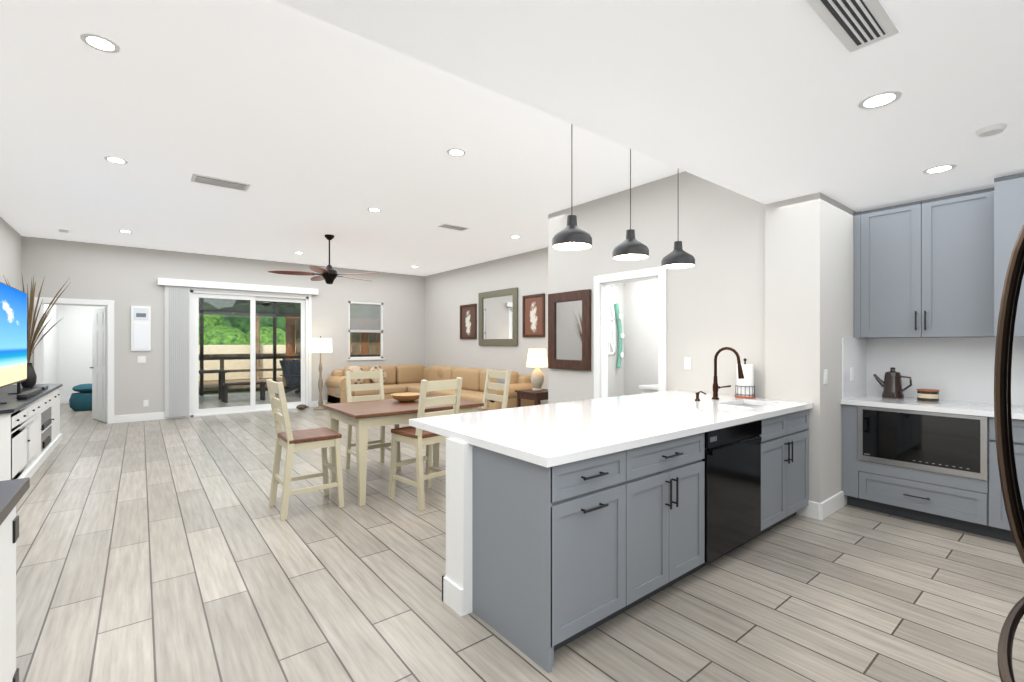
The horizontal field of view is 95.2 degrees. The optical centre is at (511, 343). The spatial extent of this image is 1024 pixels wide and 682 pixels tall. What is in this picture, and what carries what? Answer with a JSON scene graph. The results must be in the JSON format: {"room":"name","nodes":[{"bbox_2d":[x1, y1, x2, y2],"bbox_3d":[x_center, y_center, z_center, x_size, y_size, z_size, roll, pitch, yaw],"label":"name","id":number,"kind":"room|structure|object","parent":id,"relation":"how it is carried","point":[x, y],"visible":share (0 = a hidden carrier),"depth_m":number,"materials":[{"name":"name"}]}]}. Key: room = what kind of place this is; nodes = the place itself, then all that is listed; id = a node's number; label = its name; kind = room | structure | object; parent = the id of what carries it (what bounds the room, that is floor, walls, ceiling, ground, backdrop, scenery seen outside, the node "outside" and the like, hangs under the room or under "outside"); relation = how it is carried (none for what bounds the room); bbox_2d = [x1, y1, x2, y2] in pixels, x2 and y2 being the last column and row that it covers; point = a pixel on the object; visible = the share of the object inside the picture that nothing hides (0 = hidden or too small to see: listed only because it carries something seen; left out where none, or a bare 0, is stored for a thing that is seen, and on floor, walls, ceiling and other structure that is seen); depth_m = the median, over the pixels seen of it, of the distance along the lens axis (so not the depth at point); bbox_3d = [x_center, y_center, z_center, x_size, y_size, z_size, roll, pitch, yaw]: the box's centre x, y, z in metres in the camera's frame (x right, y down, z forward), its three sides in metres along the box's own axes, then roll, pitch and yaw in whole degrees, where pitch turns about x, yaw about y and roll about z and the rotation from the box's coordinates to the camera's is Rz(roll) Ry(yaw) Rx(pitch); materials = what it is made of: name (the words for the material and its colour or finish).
{"room":"living room","nodes":[
{"label":"living room","id":0,"kind":"room"},
{"bbox_2d":[0,217,57,384],"bbox_3d":[-4.981,-0.165,3.756,0.120,3.150,18.320,0,0,-38],"label":"wall","id":1,"kind":"structure","parent":0,"point":[10,254],"depth_m":7.41,"materials":[{"name":"beige paint"}]},
{"bbox_2d":[58,305,103,397],"bbox_3d":[-9.901,0.110,11.483,2.040,2.600,0.100,0,0,-38],"label":"wall","id":2,"kind":"structure","parent":0,"point":[74,345],"depth_m":11.06,"materials":[{"name":"white paint"}]},
{"bbox_2d":[22,236,424,415],"bbox_3d":[-5.129,-0.165,9.861,7.490,3.150,0.120,0,0,-38],"label":"wall","id":3,"kind":"structure","parent":0,"point":[124,278],"depth_m":8.69,"materials":[{"name":"beige paint"}]},
{"bbox_2d":[34,297,113,423],"bbox_3d":[-7.465,0.325,8.003,1.000,2.178,0.160,0,0,-39],"label":"door frame","id":4,"kind":"structure","parent":3,"relation":"attached to","point":[39,350],"depth_m":8.10,"materials":[{"name":"white wood"}]},
{"bbox_2d":[90,307,106,421],"bbox_3d":[-7.538,0.378,8.519,0.285,2.040,0.778,0,0,-38],"label":"door leaf","id":5,"kind":"structure","parent":3,"relation":"in","point":[99,364],"depth_m":8.45,"materials":[{"name":"white wood"}]},
{"bbox_2d":[131,306,150,350],"bbox_3d":[-6.735,-0.275,8.483,0.280,0.810,0.032,0,0,-38],"label":"panel frame","id":6,"kind":"object","parent":3,"relation":"attached to","point":[140,328],"visible":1,"depth_m":8.47,"materials":[{"name":"white plastic"}]},
{"bbox_2d":[138,356,145,362],"bbox_3d":[-6.735,0.290,8.499,0.120,0.120,0.009,0,0,-39],"label":"switch plate","id":7,"kind":"object","parent":3,"relation":"attached to","point":[141,359],"depth_m":8.50,"materials":[{"name":"white paint"}]},
{"bbox_2d":[143,400,148,406],"bbox_3d":[-6.688,1.090,8.537,0.075,0.120,0.009,0,0,-39],"label":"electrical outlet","id":8,"kind":"object","parent":3,"relation":"attached to","point":[145,402],"depth_m":8.53,"materials":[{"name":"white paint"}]},
{"bbox_2d":[158,278,317,416],"bbox_3d":[-5.417,0.083,9.485,2.830,2.585,0.101,0,0,-38],"label":"vertical blinds","id":9,"kind":"object","parent":3,"relation":"attached to","point":[176,347],"visible":1,"depth_m":8.81,"materials":[{"name":"plastic"}]},
{"bbox_2d":[187,287,311,416],"bbox_3d":[-5.358,0.160,9.668,2.270,2.500,0.127,0,0,-38],"label":"sliding glass door","id":10,"kind":"structure","parent":3,"relation":"attached to","point":[197,293],"depth_m":9.62,"materials":[{"name":"clear glass"}]},
{"bbox_2d":[347,301,384,359],"bbox_3d":[-3.482,-0.300,11.133,0.910,1.380,0.120,0,0,-38],"label":"window","id":11,"kind":"structure","parent":3,"relation":"in","point":[380,357],"depth_m":11.19,"materials":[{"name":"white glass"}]},
{"bbox_2d":[350,301,381,331],"bbox_3d":[-3.468,-0.635,11.115,0.750,0.699,0.028,0,0,-38],"label":"window blinds","id":12,"kind":"object","parent":11,"relation":"attached to","point":[362,321],"visible":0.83,"depth_m":11.07,"materials":[{"name":"fabric"}]},
{"bbox_2d":[236,301,294,306],"bbox_3d":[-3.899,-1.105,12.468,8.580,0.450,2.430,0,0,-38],"label":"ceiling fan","id":13,"kind":"structure","parent":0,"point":[265,304],"depth_m":11.08,"materials":[{"name":"black metal"}]},
{"bbox_2d":[0,0,683,275],"bbox_3d":[-2.315,-1.790,6.324,7.490,0.100,9.160,0,0,-38],"label":"ceiling","id":14,"kind":"structure","parent":0,"point":[312,131],"depth_m":4.10,"materials":[{"name":"white paint"}]},
{"bbox_2d":[80,33,119,52],"bbox_3d":[-2.382,-1.736,2.705,0.174,0.005,0.174,0,0,-12],"label":"recessed light","id":15,"kind":"object","parent":14,"relation":"in","point":[98,42],"depth_m":2.70,"materials":[{"name":"white plastic"}]},
{"bbox_2d":[104,156,127,163],"bbox_3d":[-3.751,-1.736,4.427,0.174,0.005,0.174,0,0,25],"label":"recessed light","id":16,"kind":"object","parent":14,"relation":"in","point":[112,159],"depth_m":4.43,"materials":[{"name":"white plastic"}]},
{"bbox_2d":[118,230,132,232],"bbox_3d":[-5.993,-1.736,7.244,0.174,0.005,0.174,0,0,43],"label":"recessed light","id":17,"kind":"object","parent":14,"relation":"in","point":[125,231],"depth_m":7.24,"materials":[{"name":"white plastic"}]},
{"bbox_2d":[191,173,249,190],"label":"ceiling vent","id":18,"kind":"object","parent":14,"relation":"in","point":[197,178],"depth_m":5.00,"materials":[{"name":"grey metal"}]},
{"bbox_2d":[268,234,373,283],"bbox_3d":[-2.989,-1.345,7.566,1.679,0.789,1.615,0,0,-38],"label":"ceiling fan","id":19,"kind":"object","parent":14,"relation":"hanging from","point":[329,274],"visible":1,"depth_m":7.42,"materials":[{"name":"metal"}]},
{"bbox_2d":[367,208,380,211],"bbox_3d":[-1.792,-1.736,6.075,0.174,0.005,0.174,0,0,25],"label":"recessed light","id":20,"kind":"object","parent":14,"relation":"in","point":[369,209],"depth_m":6.05,"materials":[{"name":"white plastic"}]},
{"bbox_2d":[447,148,465,156],"bbox_3d":[-0.505,-1.736,4.249,0.174,0.005,0.174,0,0,43],"label":"recessed light","id":21,"kind":"object","parent":14,"relation":"in","point":[456,152],"depth_m":4.25,"materials":[{"name":"white plastic"}]},
{"bbox_2d":[552,124,591,250],"bbox_3d":[0.383,-1.179,2.988,0.256,1.119,0.256,0,0,-38],"label":"pendant light","id":22,"kind":"object","parent":14,"relation":"hanging from","point":[571,236],"visible":0.92,"depth_m":2.94,"materials":[{"name":"black metal"}]},
{"bbox_2d":[612,148,648,260],"bbox_3d":[0.853,-1.179,3.362,0.256,1.119,0.256,0,0,-38],"label":"pendant light","id":23,"kind":"object","parent":14,"relation":"hanging from","point":[630,247],"visible":0.9,"depth_m":3.32,"materials":[{"name":"black metal"}]},
{"bbox_2d":[661,168,694,268],"bbox_3d":[1.330,-1.179,3.741,0.256,1.119,0.256,0,0,-38],"label":"pendant light","id":24,"kind":"object","parent":14,"relation":"hanging from","point":[678,257],"visible":0.94,"depth_m":3.69,"materials":[{"name":"black metal"}]},
{"bbox_2d":[16,390,1023,681],"bbox_3d":[-2.046,1.460,6.090,7.620,0.100,18.320,0,0,-38],"label":"floor","id":25,"kind":"structure","parent":0,"point":[166,550],"depth_m":2.69,"materials":[{"name":"grey wood"}]},
{"bbox_2d":[0,478,29,681],"bbox_3d":[-1.473,0.960,0.783,0.670,0.900,2.020,0,0,-38],"label":"sideboard","id":26,"kind":"object","parent":25,"relation":"on","point":[13,492],"visible":1,"depth_m":1.61,"materials":[{"name":"white paint"}]},
{"bbox_2d":[0,384,62,480],"bbox_3d":[-5.773,1.000,5.374,0.555,0.820,3.650,0,0,-38],"label":"tv console","id":27,"kind":"object","parent":25,"relation":"on","point":[30,436],"visible":0.96,"depth_m":4.95,"materials":[{"name":"white paint"}]},
{"bbox_2d":[0,282,26,403],"bbox_3d":[-5.417,-0.015,5.019,0.170,1.209,1.900,0,0,-38],"label":"tv","id":28,"kind":"object","parent":27,"relation":"on","point":[13,335],"visible":0.94,"depth_m":5.16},
{"bbox_2d":[17,385,47,399],"bbox_3d":[-5.664,0.562,5.506,0.130,0.054,1.570,0,0,-38],"label":"soundbar","id":29,"kind":"object","parent":27,"relation":"on","point":[33,391],"visible":0.98,"depth_m":5.25,"materials":[{"name":"grey plastic"}]},
{"bbox_2d":[3,275,70,387],"bbox_3d":[-6.505,-0.182,6.382,0.714,1.543,0.622,0,0,-38],"label":"dried grass","id":30,"kind":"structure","parent":27,"relation":"on","point":[31,380],"depth_m":6.32,"materials":[{"name":"brown plant"}]},
{"bbox_2d":[69,383,91,410],"bbox_3d":[-9.046,1.131,9.991,0.620,0.557,0.611,0,0,-38],"label":"pouf","id":31,"kind":"object","parent":25,"relation":"on","point":[81,400],"visible":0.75,"depth_m":9.75,"materials":[{"name":"fabric"}]},
{"bbox_2d":[296,404,306,408],"bbox_3d":[-4.481,1.355,9.970,0.220,0.110,0.231,0,0,-38],"label":"turtle","id":32,"kind":"object","parent":25,"relation":"on","point":[302,406],"visible":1,"depth_m":9.92},
{"bbox_2d":[266,379,343,519],"bbox_3d":[-1.792,0.860,4.044,0.526,1.106,0.450,0,0,-38],"label":"chair","id":33,"kind":"object","parent":25,"relation":"on","point":[290,441],"visible":1,"depth_m":3.98,"materials":[{"name":"brown wood"}]},
{"bbox_2d":[309,336,331,409],"bbox_3d":[-4.115,0.624,10.041,0.470,1.572,0.470,0,0,-38],"label":"floor lamp","id":34,"kind":"object","parent":25,"relation":"on","point":[320,345],"visible":1,"depth_m":9.91,"materials":[{"name":"fabric"}]},
{"bbox_2d":[345,369,400,470],"bbox_3d":[-1.569,0.860,5.249,0.450,1.106,0.526,0,0,-38],"label":"chair","id":35,"kind":"object","parent":25,"relation":"on","point":[382,445],"visible":0.4,"depth_m":5.35,"materials":[{"name":"brown wood"}]},
{"bbox_2d":[322,395,483,505],"bbox_3d":[-1.096,1.010,4.744,1.330,0.800,0.930,0,0,-38],"label":"dining table","id":36,"kind":"object","parent":25,"relation":"on","point":[362,417],"visible":0.62,"depth_m":4.32,"materials":[{"name":"brown wood"}]},
{"bbox_2d":[391,393,419,401],"bbox_3d":[-1.111,0.572,4.930,0.330,0.075,0.330,0,0,-38],"label":"bowl","id":37,"kind":"object","parent":36,"relation":"on","point":[406,397],"visible":0.92,"depth_m":4.84,"materials":[{"name":"brown wood"}]},
{"bbox_2d":[388,377,462,510],"bbox_3d":[-0.784,0.860,4.252,0.526,1.106,0.450,0,0,44],"label":"chair","id":38,"kind":"object","parent":25,"relation":"on","point":[418,438],"visible":0.65,"depth_m":4.11,"materials":[{"name":"brown wood"}]},
{"bbox_2d":[326,364,534,409],"bbox_3d":[-1.841,0.931,9.518,2.490,0.879,4.450,0,0,-38],"label":"sofa","id":39,"kind":"object","parent":25,"relation":"on","point":[406,378],"visible":0.5,"depth_m":10.05,"materials":[{"name":"beige fabric"}]},
{"bbox_2d":[478,369,510,411],"bbox_3d":[-0.345,0.860,5.373,0.526,1.106,0.450,0,0,-38],"label":"chair","id":40,"kind":"object","parent":25,"relation":"on","point":[505,375],"visible":0.38,"depth_m":5.48,"materials":[{"name":"beige wood"}]},
{"bbox_2d":[409,411,632,672],"bbox_3d":[-0.051,0.945,2.623,0.596,0.930,1.290,0,0,-38],"label":"base cabinet","id":41,"kind":"object","parent":25,"relation":"on","point":[568,522],"depth_m":2.23,"materials":[{"name":"grey paint"}]},
{"bbox_2d":[515,389,547,406],"bbox_3d":[0.432,1.100,7.851,0.550,0.620,0.550,0,0,-38],"label":"side table","id":42,"kind":"object","parent":25,"relation":"on","point":[537,397],"visible":0.31,"depth_m":7.68,"materials":[{"name":"brown wood"}]},
{"bbox_2d":[526,349,547,390],"bbox_3d":[0.425,0.439,7.851,0.370,0.700,0.370,0,0,-38],"label":"table lamp","id":43,"kind":"object","parent":42,"relation":"on","point":[537,358],"visible":1,"depth_m":7.75,"materials":[{"name":"ceramic"}]},
{"bbox_2d":[488,403,712,606],"bbox_3d":[0.474,0.945,3.041,0.746,0.930,1.290,0,0,-38],"label":"base cabinet","id":44,"kind":"object","parent":25,"relation":"on","point":[673,457],"depth_m":2.63,"materials":[{"name":"grey paint"}]},
{"bbox_2d":[639,384,657,393],"bbox_3d":[2.295,0.870,5.851,0.616,1.081,1.240,0,0,-38],"label":"bathroom vanity","id":45,"kind":"object","parent":25,"relation":"on","point":[650,388],"visible":0.04,"depth_m":6.06,"materials":[{"name":"white paint"}]},
{"bbox_2d":[561,395,764,560],"bbox_3d":[1.045,0.945,3.495,0.715,0.930,1.290,0,0,-38],"label":"dishwasher","id":46,"kind":"object","parent":25,"relation":"on","point":[738,433],"depth_m":3.07,"materials":[{"name":"black metal"}]},
{"bbox_2d":[634,390,812,531],"bbox_3d":[1.695,0.945,4.012,0.945,0.930,1.290,0,0,-38],"label":"base cabinet","id":47,"kind":"object","parent":25,"relation":"on","point":[786,422],"depth_m":3.59,"materials":[{"name":"grey paint"}]},
{"bbox_2d":[735,358,754,398],"bbox_3d":[2.066,0.304,4.141,0.164,0.349,0.164,0,0,-38],"label":"paper towel holder","id":48,"kind":"object","parent":47,"relation":"on","point":[745,388],"visible":0.98,"depth_m":4.08,"materials":[{"name":"paper"}]},
{"bbox_2d":[841,189,984,535],"bbox_3d":[3.373,0.110,3.885,0.676,2.600,0.893,0,0,-38],"label":"tall cabinet","id":49,"kind":"object","parent":25,"relation":"on","point":[929,276],"depth_m":3.84,"materials":[{"name":"grey paint"}]},
{"bbox_2d":[873,367,911,398],"bbox_3d":[3.373,0.344,4.146,0.156,0.270,0.276,0,0,-38],"label":"coffee pot","id":50,"kind":"object","parent":49,"relation":"on","point":[891,383],"visible":1,"depth_m":4.09,"materials":[{"name":"brown metal"}]},
{"bbox_2d":[917,389,938,400],"bbox_3d":[3.509,0.433,3.941,0.144,0.092,0.144,0,0,-38],"label":"tin","id":51,"kind":"object","parent":49,"relation":"on","point":[927,394],"visible":1,"depth_m":3.89,"materials":[{"name":"beige metal"}]},
{"bbox_2d":[985,172,1023,542],"bbox_3d":[3.932,0.110,3.182,0.676,2.600,0.903,0,0,-38],"label":"tall cabinet","id":52,"kind":"object","parent":25,"relation":"on","point":[1004,202],"depth_m":3.34,"materials":[{"name":"grey paint"}]},
{"bbox_2d":[994,225,1023,681],"bbox_3d":[1.539,0.520,0.764,0.920,1.780,1.041,0,0,-38],"label":"fridge","id":53,"kind":"object","parent":25,"relation":"on","point":[1013,504],"visible":1,"depth_m":1.13,"materials":[{"name":"black metal"}]},
{"bbox_2d":[425,247,657,404],"bbox_3d":[0.662,-0.165,8.500,0.120,3.150,9.460,0,0,-38],"label":"wall","id":54,"kind":"structure","parent":0,"point":[448,293],"depth_m":9.22,"materials":[{"name":"beige paint"}]},
{"bbox_2d":[460,304,476,338],"bbox_3d":[-0.981,-0.485,10.445,0.034,0.776,0.650,0,0,-38],"label":"framed picture","id":55,"kind":"object","parent":54,"relation":"attached to","point":[468,321],"visible":1,"depth_m":10.43,"materials":[{"name":"brown wood"}]},
{"bbox_2d":[478,287,517,345],"bbox_3d":[-0.300,-0.525,9.581,0.044,1.136,1.310,0,0,-38],"label":"mirror","id":56,"kind":"object","parent":54,"relation":"attached to","point":[497,317],"visible":1,"depth_m":9.54,"materials":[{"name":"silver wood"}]},
{"bbox_2d":[522,293,544,336],"bbox_3d":[0.401,-0.515,8.708,0.034,0.796,0.610,0,0,-38],"label":"framed picture","id":57,"kind":"object","parent":54,"relation":"attached to","point":[533,315],"visible":0.98,"depth_m":8.71,"materials":[{"name":"brown wood"}]},
{"bbox_2d":[608,283,623,396],"bbox_3d":[1.141,-0.165,6.734,1.330,3.150,0.120,0,0,-38],"label":"wall","id":58,"kind":"structure","parent":0,"point":[615,381],"depth_m":6.99,"materials":[{"name":"beige paint"}]},
{"bbox_2d":[608,284,623,367],"bbox_3d":[1.488,-0.265,6.863,0.397,1.262,0.109,0,0,-38],"label":"shower curtain","id":59,"kind":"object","parent":58,"relation":"attached to","point":[614,310],"depth_m":6.92,"materials":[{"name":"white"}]},
{"bbox_2d":[275,0,1023,211],"bbox_3d":[2.071,-1.525,0.810,7.490,0.630,4.930,0,0,-38],"label":"ceiling","id":60,"kind":"structure","parent":0,"point":[758,100],"depth_m":2.13,"materials":[{"name":"white paint"}]},
{"bbox_2d":[805,0,898,52],"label":"ceiling vent","id":61,"kind":"object","parent":60,"relation":"in","point":[853,25],"depth_m":1.73,"materials":[{"name":"grey metal"}]},
{"bbox_2d":[857,90,901,109],"bbox_3d":[1.823,-1.207,2.319,0.174,0.005,0.174,0,0,25],"label":"recessed light","id":62,"kind":"object","parent":60,"relation":"in","point":[873,101],"depth_m":2.31,"materials":[{"name":"white plastic"}]},
{"bbox_2d":[923,164,956,173],"bbox_3d":[2.959,-1.207,3.235,0.174,0.005,0.174,0,0,43],"label":"recessed light","id":63,"kind":"object","parent":60,"relation":"in","point":[941,168],"depth_m":3.23,"materials":[{"name":"white plastic"}]},
{"bbox_2d":[975,123,1006,136],"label":"smoke detector","id":64,"kind":"object","parent":60,"relation":"in","point":[990,130],"depth_m":2.60,"materials":[{"name":"white plastic"}]},
{"bbox_2d":[548,171,764,403],"bbox_3d":[1.411,-0.165,5.230,0.120,3.150,2.810,0,0,-38],"label":"wall","id":65,"kind":"structure","parent":0,"point":[715,298],"depth_m":4.67,"materials":[{"name":"beige paint"}]},
{"bbox_2d":[60,398,846,519],"bbox_3d":[-2.104,1.343,6.059,7.258,0.135,18.104,0,0,-38],"label":"baseboard","id":66,"kind":"structure","parent":65,"relation":"attached to","point":[826,508],"depth_m":3.97,"materials":[{"name":"white wood"}]},
{"bbox_2d":[548,289,590,370],"bbox_3d":[0.724,-0.165,5.965,0.044,0.996,0.735,0,0,-38],"label":"mirror","id":67,"kind":"object","parent":65,"relation":"attached to","point":[569,330],"visible":1,"depth_m":5.94,"materials":[{"name":"brown wood"}]},
{"bbox_2d":[594,267,666,398],"bbox_3d":[1.347,0.301,5.294,0.140,2.227,0.990,0,0,-39],"label":"door frame","id":68,"kind":"structure","parent":65,"relation":"attached to","point":[602,283],"depth_m":5.49,"materials":[{"name":"white wood"}]},
{"bbox_2d":[684,357,690,369],"bbox_3d":[1.761,0.200,4.685,0.009,0.120,0.075,0,0,-39],"label":"switch plate","id":69,"kind":"object","parent":65,"relation":"attached to","point":[687,362],"depth_m":4.68,"materials":[{"name":"white paint"}]},
{"bbox_2d":[765,192,827,502],"bbox_3d":[2.397,-0.165,3.951,0.170,3.150,0.420,0,0,-38],"label":"wall","id":70,"kind":"structure","parent":0,"point":[796,296],"depth_m":3.84,"materials":[{"name":"beige paint"}]},
{"bbox_2d":[828,197,855,497],"bbox_3d":[3.077,-0.165,4.300,1.330,3.150,0.120,0,0,-38],"label":"wall","id":71,"kind":"structure","parent":0,"point":[840,270],"depth_m":3.98,"materials":[{"name":"beige paint"}]},
{"bbox_2d":[823,369,827,383],"bbox_3d":[2.550,0.270,3.798,0.075,0.120,0.009,0,0,-39],"label":"switch plate","id":72,"kind":"object","parent":71,"relation":"attached to","point":[825,372],"depth_m":3.79,"materials":[{"name":"white paint"}]},
{"label":"outside","id":73,"kind":"structure","parent":0,"visible":0},
{"bbox_2d":[199,386,297,395],"bbox_3d":[-25.719,1.585,40.365,90.000,0.250,64.800,0,0,-38],"label":"ground","id":74,"kind":"structure","parent":73,"point":[236,392],"depth_m":13.94,"materials":[{"name":"grey concrete"}]},
{"bbox_2d":[199,314,295,344],"bbox_3d":[-18.063,-2.667,27.907,41.721,10.599,11.388,0,0,-38],"label":"trees","id":75,"kind":"object","parent":74,"relation":"on","point":[223,319],"depth_m":25.52,"materials":[{"name":"green plant"}]},
{"bbox_2d":[199,314,295,389],"bbox_3d":[-9.293,0.120,16.502,12.000,2.620,3.400,0,0,-38],"label":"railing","id":76,"kind":"object","parent":74,"relation":"on","point":[244,370],"depth_m":15.61,"materials":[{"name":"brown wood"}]},
{"bbox_2d":[199,345,295,380],"bbox_3d":[-10.783,0.698,17.170,10.500,1.295,0.400,0,0,-38],"label":"fence","id":77,"kind":"object","parent":76,"relation":"on","point":[232,365],"depth_m":17.37,"materials":[{"name":"beige wood"}]},
{"bbox_2d":[286,317,379,386],"bbox_3d":[-5.516,0.285,16.076,4.180,2.350,0.030,0,0,-38],"label":"fence","id":78,"kind":"object","parent":74,"relation":"on","point":[355,340],"depth_m":16.12,"materials":[{"name":"orange wood"}]},
{"bbox_3d":[-4.460,1.462,13.172,8.580,0.095,4.230,0,0,-39],"label":"floor","id":79,"kind":"structure","parent":0,"visible":0},
{"bbox_2d":[199,369,265,402],"bbox_3d":[-7.090,1.035,11.483,1.700,0.750,1.000,0,0,-38],"label":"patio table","id":80,"kind":"object","parent":79,"relation":"on","point":[221,383],"depth_m":11.37,"materials":[{"name":"black metal"}]},
{"bbox_2d":[277,360,300,397],"bbox_3d":[-5.788,0.947,12.748,1.095,0.982,0.800,0,0,27],"label":"chair","id":81,"kind":"object","parent":79,"relation":"on","point":[289,374],"depth_m":12.73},
{"bbox_2d":[199,298,379,395],"bbox_3d":[-5.178,-0.060,14.115,8.530,2.940,1.820,0,0,-38],"label":"cage","id":82,"kind":"object","parent":79,"relation":"on","point":[221,308],"depth_m":13.35,"materials":[{"name":"brown metal"}]}
]}

